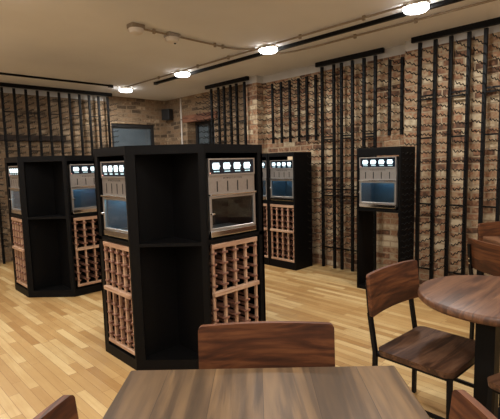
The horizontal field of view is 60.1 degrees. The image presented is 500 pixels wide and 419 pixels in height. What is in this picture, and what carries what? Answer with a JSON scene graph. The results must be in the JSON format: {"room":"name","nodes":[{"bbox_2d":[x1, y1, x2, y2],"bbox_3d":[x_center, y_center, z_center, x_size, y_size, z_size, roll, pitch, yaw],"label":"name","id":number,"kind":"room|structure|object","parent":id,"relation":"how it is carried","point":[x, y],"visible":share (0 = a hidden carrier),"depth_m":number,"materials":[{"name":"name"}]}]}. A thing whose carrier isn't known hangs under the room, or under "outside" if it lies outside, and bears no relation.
{"room":"bar","nodes":[
{"label":"bar","id":0,"kind":"room"},
{"bbox_2d":[0,93,108,262],"bbox_3d":[-5.476,-0.377,6.208,7.230,2.820,0.450,-7,8,-44],"label":"wall","id":1,"kind":"structure","parent":0,"point":[8,251],"depth_m":7.59,"materials":[{"name":"brick"}]},
{"bbox_2d":[0,135,65,141],"bbox_3d":[-4.281,-1.165,6.984,2.560,0.100,0.080,-7,8,-44],"label":"trim","id":2,"kind":"structure","parent":1,"relation":"attached to","point":[21,137],"depth_m":7.44,"materials":[{"name":"brown brick"}]},
{"bbox_2d":[0,86,106,100],"bbox_3d":[-5.514,-1.848,6.051,7.230,0.140,0.450,-7,8,-44],"label":"trim","id":3,"kind":"structure","parent":1,"relation":"attached to","point":[5,89],"depth_m":7.68,"materials":[{"name":"white paint"}]},
{"bbox_2d":[107,96,166,144],"bbox_3d":[-2.435,-0.851,9.249,1.420,2.960,0.300,-7,8,-44],"label":"wall","id":4,"kind":"structure","parent":0,"point":[129,110],"depth_m":9.08,"materials":[{"name":"brick"}]},
{"bbox_2d":[111,123,153,146],"bbox_3d":[-2.450,-1.072,9.105,1.000,1.430,0.060,-7,8,-44],"label":"window","id":5,"kind":"structure","parent":4,"relation":"in","point":[129,134],"depth_m":9.06,"materials":[{"name":"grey glass"}]},
{"bbox_2d":[165,84,243,144],"bbox_3d":[-0.737,-0.849,8.808,0.400,2.960,3.100,-7,8,-44],"label":"wall","id":6,"kind":"structure","parent":0,"point":[189,105],"depth_m":8.78,"materials":[{"name":"brick"}]},
{"bbox_2d":[161,109,172,120],"bbox_3d":[-1.762,-2.034,9.279,0.200,0.230,0.209,1,7,26],"label":"wall speaker","id":7,"kind":"object","parent":6,"relation":"attached to","point":[167,114],"visible":1,"depth_m":9.19,"materials":[{"name":"plastic"}]},
{"bbox_2d":[162,109,168,119],"bbox_3d":[-1.806,-2.023,9.188,0.176,0.206,0.005,1,7,26],"label":"grille","id":8,"kind":"object","parent":7,"relation":"attached to","point":[165,112],"depth_m":9.18,"materials":[{"name":"black metal"}]},
{"bbox_2d":[180,98,182,143],"bbox_3d":[-1.418,-0.872,9.191,0.044,2.920,0.044,-7,8,-44],"label":"pipe","id":9,"kind":"object","parent":6,"relation":"attached to","point":[180,98],"visible":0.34,"depth_m":9.07,"materials":[{"name":"white plastic"}]},
{"bbox_2d":[182,111,216,122],"bbox_3d":[-0.979,-1.857,8.700,0.150,0.140,1.100,-7,8,-44],"label":"trim","id":10,"kind":"structure","parent":6,"relation":"attached to","point":[189,118],"depth_m":8.70,"materials":[{"name":"red brick"}]},
{"bbox_2d":[195,120,214,143],"bbox_3d":[-0.812,-1.104,8.910,0.060,1.450,0.880,-7,8,-44],"label":"window","id":11,"kind":"structure","parent":6,"relation":"in","point":[199,129],"depth_m":9.03,"materials":[{"name":"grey glass"}]},
{"bbox_2d":[199,124,214,143],"bbox_3d":[-0.796,-1.106,8.926,0.005,1.410,0.840,-7,8,-44],"label":"blind","id":12,"kind":"object","parent":11,"relation":"attached to","point":[203,129],"depth_m":9.00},
{"bbox_2d":[0,261,498,418],"bbox_3d":[-0.739,1.336,2.748,9.300,0.100,12.400,-7,8,-44],"label":"floor","id":13,"kind":"structure","parent":0,"point":[51,348],"depth_m":3.97,"materials":[{"name":"brown wood"}]},
{"bbox_2d":[4,155,101,297],"bbox_3d":[-2.406,0.149,5.804,1.374,1.700,1.354,-7,8,-44],"label":"wine cabinet","id":14,"kind":"object","parent":13,"relation":"on","point":[55,251],"visible":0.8,"depth_m":5.30,"materials":[{"name":"black paint"}]},
{"bbox_2d":[8,166,20,214],"bbox_3d":[-2.759,-0.244,5.388,0.366,0.600,0.405,-7,8,-44],"label":"dispenser","id":15,"kind":"object","parent":14,"relation":"on","point":[13,170],"visible":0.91,"depth_m":5.37,"materials":[{"name":"metal"}]},
{"bbox_2d":[9,213,21,218],"bbox_3d":[-2.761,0.065,5.459,0.375,0.029,0.480,-7,8,-44],"label":"shelf","id":16,"kind":"object","parent":14,"relation":"attached to","point":[11,215],"depth_m":5.38,"materials":[{"name":"black paint"}]},
{"bbox_2d":[28,214,65,219],"bbox_3d":[-2.429,0.102,5.144,0.383,0.025,0.398,-7,8,-44],"label":"niche shelf","id":17,"kind":"object","parent":14,"relation":"attached to","point":[31,216],"depth_m":5.21,"materials":[{"name":"black paint"}]},
{"bbox_2d":[67,164,96,214],"bbox_3d":[-2.065,-0.265,5.412,0.475,0.600,0.366,-7,8,-44],"label":"dispenser","id":18,"kind":"object","parent":14,"relation":"on","point":[81,177],"visible":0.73,"depth_m":5.27,"materials":[{"name":"metal"}]},
{"bbox_2d":[71,211,96,217],"bbox_3d":[-2.065,0.045,5.473,0.565,0.029,0.390,-7,8,-44],"label":"shelf","id":19,"kind":"object","parent":14,"relation":"attached to","point":[88,214],"depth_m":5.29,"materials":[{"name":"black paint"}]},
{"bbox_2d":[33,395,78,418],"bbox_3d":[-0.325,1.009,1.021,0.522,0.896,0.552,-1,6,6],"label":"dining chair","id":20,"kind":"object","parent":13,"relation":"on","point":[65,407],"visible":1,"depth_m":1.22,"materials":[{"name":"brown wood"}]},
{"bbox_2d":[0,82,118,263],"bbox_3d":[-3.463,-0.631,7.438,2.660,2.960,0.379,-7,8,-44],"label":"wine rack","id":21,"kind":"object","parent":13,"relation":"on","point":[2,84],"visible":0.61,"depth_m":7.52,"materials":[{"name":"black metal"}]},
{"bbox_2d":[93,144,265,369],"bbox_3d":[-0.578,0.309,3.849,1.374,1.700,1.354,-7,8,-44],"label":"wine cabinet","id":22,"kind":"object","parent":13,"relation":"on","point":[165,281],"visible":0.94,"depth_m":3.36,"materials":[{"name":"black paint"}]},
{"bbox_2d":[100,161,127,238],"bbox_3d":[-0.931,-0.084,3.434,0.366,0.600,0.405,-7,8,-44],"label":"dispenser","id":23,"kind":"object","parent":22,"relation":"on","point":[112,172],"visible":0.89,"depth_m":3.40,"materials":[{"name":"metal"}]},
{"bbox_2d":[99,235,128,245],"bbox_3d":[-0.934,0.225,3.505,0.375,0.029,0.480,-7,8,-44],"label":"shelf","id":24,"kind":"object","parent":22,"relation":"attached to","point":[111,240],"depth_m":3.38,"materials":[{"name":"black paint"}]},
{"bbox_2d":[139,237,200,246],"bbox_3d":[-0.602,0.262,3.189,0.383,0.025,0.398,-7,8,-44],"label":"niche shelf","id":25,"kind":"object","parent":22,"relation":"attached to","point":[154,241],"depth_m":3.24,"materials":[{"name":"black paint"}]},
{"bbox_2d":[206,158,255,238],"bbox_3d":[-0.237,-0.105,3.457,0.475,0.600,0.366,-7,8,-44],"label":"dispenser","id":26,"kind":"object","parent":22,"relation":"on","point":[230,181],"visible":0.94,"depth_m":3.40,"materials":[{"name":"metal"}]},
{"bbox_2d":[209,230,260,243],"bbox_3d":[-0.237,0.205,3.519,0.565,0.029,0.390,-7,8,-44],"label":"shelf","id":27,"kind":"object","parent":22,"relation":"attached to","point":[255,233],"depth_m":3.39,"materials":[{"name":"black paint"}]},
{"bbox_2d":[196,76,248,143],"bbox_3d":[-0.497,-0.710,7.442,0.379,2.960,1.100,-7,8,-44],"label":"wine rack","id":28,"kind":"object","parent":13,"relation":"on","point":[245,78],"visible":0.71,"depth_m":7.34,"materials":[{"name":"black metal"}]},
{"bbox_2d":[102,366,429,418],"bbox_3d":[0.048,1.053,1.032,0.993,0.785,1.280,-1,6,1],"label":"dining table","id":29,"kind":"object","parent":13,"relation":"on","point":[347,392],"visible":1,"depth_m":1.43,"materials":[{"name":"brown wood"}]},
{"bbox_2d":[262,153,269,264],"bbox_3d":[0.232,-0.024,6.803,0.404,1.695,0.510,-7,8,-44],"label":"wine cabinet","id":30,"kind":"object","parent":13,"relation":"on","point":[264,155],"visible":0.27,"depth_m":6.56,"materials":[{"name":"black paint"}]},
{"bbox_2d":[262,161,266,200],"bbox_3d":[0.205,-0.458,6.742,0.366,0.600,0.445,-7,8,-44],"label":"dispenser","id":31,"kind":"object","parent":30,"relation":"on","point":[263,162],"visible":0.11,"depth_m":6.51,"materials":[{"name":"metal"}]},
{"bbox_2d":[198,321,334,368],"bbox_3d":[0.073,0.938,1.589,0.552,0.896,0.522,-1,6,1],"label":"dining chair","id":32,"kind":"object","parent":13,"relation":"on","point":[253,344],"visible":0.72,"depth_m":1.77,"materials":[{"name":"brown wood"}]},
{"bbox_2d":[268,152,312,270],"bbox_3d":[0.595,0.006,6.432,0.404,1.695,0.510,-7,8,-44],"label":"wine cabinet","id":33,"kind":"object","parent":13,"relation":"on","point":[289,237],"visible":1,"depth_m":6.30,"materials":[{"name":"black paint"}]},
{"bbox_2d":[269,160,293,201],"bbox_3d":[0.568,-0.428,6.371,0.366,0.600,0.445,-7,8,-44],"label":"dispenser","id":34,"kind":"object","parent":33,"relation":"on","point":[281,171],"visible":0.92,"depth_m":6.34,"materials":[{"name":"metal"}]},
{"bbox_2d":[270,200,293,204],"bbox_3d":[0.589,-0.112,6.417,0.370,0.037,0.460,-7,8,-44],"label":"shelf","id":35,"kind":"object","parent":33,"relation":"attached to","point":[276,202],"depth_m":6.32,"materials":[{"name":"black paint"}]},
{"bbox_2d":[306,47,384,271],"bbox_3d":[1.236,-0.587,5.869,0.379,2.960,1.060,-7,8,-44],"label":"wine rack","id":36,"kind":"object","parent":13,"relation":"on","point":[374,52],"visible":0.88,"depth_m":5.96,"materials":[{"name":"black metal"}]},
{"bbox_2d":[357,146,414,289],"bbox_3d":[1.610,0.117,5.133,0.350,1.695,0.558,-7,8,-44],"label":"stand","id":37,"kind":"object","parent":13,"relation":"on","point":[405,211],"visible":0.77,"depth_m":4.99,"materials":[{"name":"black wood"}]},
{"bbox_2d":[358,207,397,212],"bbox_3d":[1.604,-0.004,5.123,0.350,0.030,0.510,-7,8,-44],"label":"shelf","id":38,"kind":"object","parent":37,"relation":"attached to","point":[360,209],"depth_m":5.05,"materials":[{"name":"black paint"}]},
{"bbox_2d":[359,156,398,209],"bbox_3d":[1.577,-0.318,5.090,0.366,0.600,0.465,-7,8,-44],"label":"dispenser","id":39,"kind":"object","parent":37,"relation":"on","point":[379,176],"visible":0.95,"depth_m":5.04,"materials":[{"name":"metal"}]},
{"bbox_2d":[365,259,474,418],"bbox_3d":[1.037,0.811,2.542,0.552,0.896,0.522,-7,8,-41],"label":"dining chair","id":40,"kind":"object","parent":13,"relation":"on","point":[442,355],"visible":0.94,"depth_m":2.53,"materials":[{"name":"brown wood"}]},
{"bbox_2d":[418,275,499,418],"bbox_3d":[1.413,0.864,2.468,0.860,0.785,0.860,-7,8,-44],"label":"dining table","id":41,"kind":"object","parent":13,"relation":"on","point":[471,298],"visible":0.99,"depth_m":2.29,"materials":[{"name":"walnut wood"},{"name":"black steel"}]},
{"bbox_2d":[449,390,496,418],"bbox_3d":[0.375,0.990,1.027,0.522,0.896,0.552,-1,6,3],"label":"dining chair","id":42,"kind":"object","parent":13,"relation":"on","point":[463,405],"visible":1,"depth_m":1.19,"materials":[{"name":"brown wood"}]},
{"bbox_2d":[467,238,499,339],"bbox_3d":[2.088,0.694,3.386,0.522,0.896,0.552,-3,6,-11],"label":"dining chair","id":43,"kind":"object","parent":13,"relation":"on","point":[484,257],"visible":0.61,"depth_m":3.38,"materials":[{"name":"brown wood"}]},
{"bbox_2d":[477,221,499,274],"bbox_3d":[2.607,0.592,4.212,0.552,0.896,0.522,-4,6,-20],"label":"dining chair","id":44,"kind":"object","parent":13,"relation":"on","point":[489,228],"visible":0.45,"depth_m":4.34,"materials":[{"name":"brown wood"}]},
{"bbox_2d":[483,236,499,244],"bbox_3d":[2.608,0.680,3.902,0.680,0.785,0.680,-1,6,2],"label":"dining table","id":45,"kind":"object","parent":13,"relation":"on","point":[489,239],"visible":0.9,"depth_m":4.08,"materials":[{"name":"brown wood"}]},
{"bbox_2d":[486,372,499,414],"bbox_3d":[1.502,0.855,2.019,0.552,0.896,0.522,-5,7,-27],"label":"dining chair","id":46,"kind":"object","parent":13,"relation":"on","point":[494,380],"visible":1,"depth_m":2.13,"materials":[{"name":"brown wood"}]},
{"bbox_2d":[0,0,499,100],"bbox_3d":[-0.819,-1.716,2.423,9.300,0.120,12.400,-7,8,-44],"label":"ceiling","id":47,"kind":"structure","parent":0,"point":[91,41],"depth_m":4.75,"materials":[{"name":"paint"}]},
{"bbox_2d":[0,72,112,87],"bbox_3d":[-4.588,-1.844,5.340,6.170,0.044,0.048,-7,8,-44],"label":"ceiling track","id":48,"kind":"object","parent":47,"relation":"attached to","point":[1,73],"visible":1,"depth_m":6.80,"materials":[{"name":"black metal"}]},
{"bbox_2d":[119,87,131,92],"bbox_3d":[-2.248,-2.158,7.812,0.232,0.068,0.232,-7,8,-44],"label":"ceiling light","id":49,"kind":"object","parent":47,"relation":"attached to","point":[125,90],"visible":0.99,"depth_m":7.74,"materials":[{"name":"white plastic"}]},
{"bbox_2d":[119,89,131,92],"bbox_3d":[-2.248,-2.146,7.814,0.224,0.044,0.224,-7,8,-44],"label":"diffuser","id":50,"kind":"object","parent":49,"relation":"attached to","point":[121,90],"depth_m":7.76,"materials":[{"name":"white plastic"}]},
{"bbox_2d":[127,22,144,34],"bbox_3d":[-1.139,-1.798,4.317,0.150,0.100,0.150,-7,8,-44],"label":"ceiling detector","id":51,"kind":"object","parent":47,"relation":"attached to","point":[134,28],"visible":1,"depth_m":4.27,"materials":[{"name":"white plastic"}]},
{"bbox_2d":[164,31,180,43],"bbox_3d":[-0.838,-1.837,4.650,0.150,0.110,0.150,-7,8,-44],"label":"ceiling detector","id":52,"kind":"object","parent":47,"relation":"attached to","point":[171,37],"visible":0.98,"depth_m":4.60,"materials":[{"name":"plastic"}]},
{"bbox_2d":[175,70,189,76],"bbox_3d":[-1.027,-2.057,6.564,0.232,0.068,0.232,-7,8,-44],"label":"ceiling light","id":53,"kind":"object","parent":47,"relation":"attached to","point":[183,73],"visible":0.96,"depth_m":6.49,"materials":[{"name":"white plastic"}]},
{"bbox_2d":[144,28,254,49],"bbox_3d":[-0.587,-1.897,4.849,1.542,0.045,0.161,-6,8,-37],"label":"conduit","id":54,"kind":"object","parent":47,"relation":"attached to","point":[153,31],"visible":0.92,"depth_m":4.93,"materials":[{"name":"beige metal"}]},
{"bbox_2d":[259,45,277,53],"bbox_3d":[0.223,-1.953,5.286,0.232,0.068,0.232,-7,8,-44],"label":"ceiling light","id":55,"kind":"object","parent":47,"relation":"attached to","point":[272,49],"visible":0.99,"depth_m":5.21,"materials":[{"name":"white plastic"}]},
{"bbox_2d":[121,0,427,88],"bbox_3d":[0.934,-1.890,4.404,0.037,0.045,9.200,-7,8,-44],"label":"conduit","id":56,"kind":"object","parent":47,"relation":"attached to","point":[363,18],"visible":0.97,"depth_m":4.80,"materials":[{"name":"beige metal"}]},
{"bbox_2d":[154,0,463,84],"bbox_3d":[1.345,-1.888,4.294,0.052,0.044,8.470,-7,8,-44],"label":"ceiling track","id":57,"kind":"object","parent":47,"relation":"attached to","point":[443,2],"visible":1,"depth_m":4.80,"materials":[{"name":"black metal"}]},
{"bbox_2d":[273,0,495,53],"bbox_3d":[2.429,-1.837,3.543,5.873,0.045,0.346,4,8,42],"label":"conduit","id":58,"kind":"object","parent":47,"relation":"attached to","point":[415,20],"visible":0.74,"depth_m":4.49,"materials":[{"name":"beige metal"}]},
{"bbox_2d":[403,0,429,14],"bbox_3d":[1.521,-1.846,3.958,0.232,0.068,0.232,-7,8,-44],"label":"ceiling light","id":59,"kind":"object","parent":47,"relation":"attached to","point":[412,9],"visible":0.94,"depth_m":3.90,"materials":[{"name":"white plastic"}]},
{"bbox_2d":[246,82,263,152],"bbox_3d":[0.262,-0.674,7.438,0.600,2.850,0.270,-7,8,-44],"label":"wall pier","id":60,"kind":"object","parent":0,"point":[253,137],"visible":0.07,"depth_m":7.11,"materials":[{"name":"brick"}]},
{"bbox_2d":[245,75,262,84],"bbox_3d":[0.224,-2.145,7.282,0.600,0.110,0.270,-7,8,-44],"label":"trim","id":61,"kind":"structure","parent":60,"relation":"attached to","point":[259,79],"depth_m":7.04,"materials":[{"name":"white paint"}]},
{"bbox_2d":[263,54,404,269],"bbox_3d":[1.286,-0.600,6.498,0.450,2.850,2.510,-7,8,-44],"label":"wall","id":62,"kind":"structure","parent":0,"point":[387,223],"depth_m":6.15,"materials":[{"name":"brick"}]},
{"bbox_2d":[256,84,274,143],"bbox_3d":[0.259,-1.518,6.814,0.417,0.940,0.032,-7,8,-44],"label":"peg rail","id":63,"kind":"object","parent":62,"relation":"attached to","point":[272,88],"visible":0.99,"depth_m":6.88,"materials":[{"name":"black metal"}]},
{"bbox_2d":[265,82,284,142],"bbox_3d":[0.388,-1.507,6.682,0.417,0.940,0.032,-7,8,-44],"label":"peg rail","id":64,"kind":"object","parent":62,"relation":"attached to","point":[280,86],"visible":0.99,"depth_m":6.75,"materials":[{"name":"black metal"}]},
{"bbox_2d":[274,80,292,141],"bbox_3d":[0.510,-1.497,6.557,0.417,0.940,0.032,-7,8,-44],"label":"peg rail","id":65,"kind":"object","parent":62,"relation":"attached to","point":[289,81],"visible":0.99,"depth_m":6.62,"materials":[{"name":"black metal"}]},
{"bbox_2d":[283,78,301,141],"bbox_3d":[0.632,-1.487,6.432,0.417,0.940,0.032,-7,8,-44],"label":"peg rail","id":66,"kind":"object","parent":62,"relation":"attached to","point":[298,79],"visible":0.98,"depth_m":6.49,"materials":[{"name":"black metal"}]},
{"bbox_2d":[291,77,309,140],"bbox_3d":[0.741,-1.478,6.321,0.417,0.940,0.032,-7,8,-44],"label":"peg rail","id":67,"kind":"object","parent":62,"relation":"attached to","point":[305,81],"visible":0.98,"depth_m":6.38,"materials":[{"name":"black metal"}]},
{"bbox_2d":[300,75,318,140],"bbox_3d":[0.856,-1.468,6.204,0.417,0.940,0.032,-7,8,-44],"label":"wine rack","id":68,"kind":"object","parent":62,"relation":"attached to","point":[314,79],"visible":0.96,"depth_m":6.27,"materials":[{"name":"black metal"}]},
{"bbox_2d":[263,45,404,82],"bbox_3d":[1.248,-2.072,6.341,0.450,0.110,2.510,-7,8,-44],"label":"trim","id":69,"kind":"structure","parent":62,"relation":"attached to","point":[398,50],"depth_m":6.26,"materials":[{"name":"white paint"}]},
{"bbox_2d":[375,59,392,135],"bbox_3d":[1.666,-1.401,5.376,0.417,0.940,0.032,-7,8,-44],"label":"peg rail","id":70,"kind":"object","parent":62,"relation":"attached to","point":[389,65],"visible":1,"depth_m":5.44,"materials":[{"name":"black metal"}]},
{"bbox_2d":[387,57,404,134],"bbox_3d":[1.781,-1.392,5.258,0.417,0.940,0.032,-7,8,-44],"label":"peg rail","id":71,"kind":"object","parent":62,"relation":"attached to","point":[402,64],"visible":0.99,"depth_m":5.33,"materials":[{"name":"black metal"}]},
{"bbox_2d":[404,32,499,284],"bbox_3d":[4.252,-0.340,3.374,0.580,2.840,6.120,-7,8,-44],"label":"wall","id":72,"kind":"structure","parent":0,"point":[472,206],"depth_m":4.92,"materials":[{"name":"brick"}]},
{"bbox_2d":[404,17,499,279],"bbox_3d":[2.187,-0.489,4.712,0.379,2.960,1.070,-7,8,-44],"label":"wine rack","id":73,"kind":"object","parent":72,"relation":"attached to","point":[495,21],"visible":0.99,"depth_m":4.78,"materials":[{"name":"black metal"}]},
{"bbox_2d":[405,24,499,50],"bbox_3d":[4.213,-1.811,3.217,0.580,0.120,6.120,-7,8,-44],"label":"trim","id":74,"kind":"structure","parent":72,"relation":"attached to","point":[409,46],"depth_m":4.79,"materials":[{"name":"white paint"}]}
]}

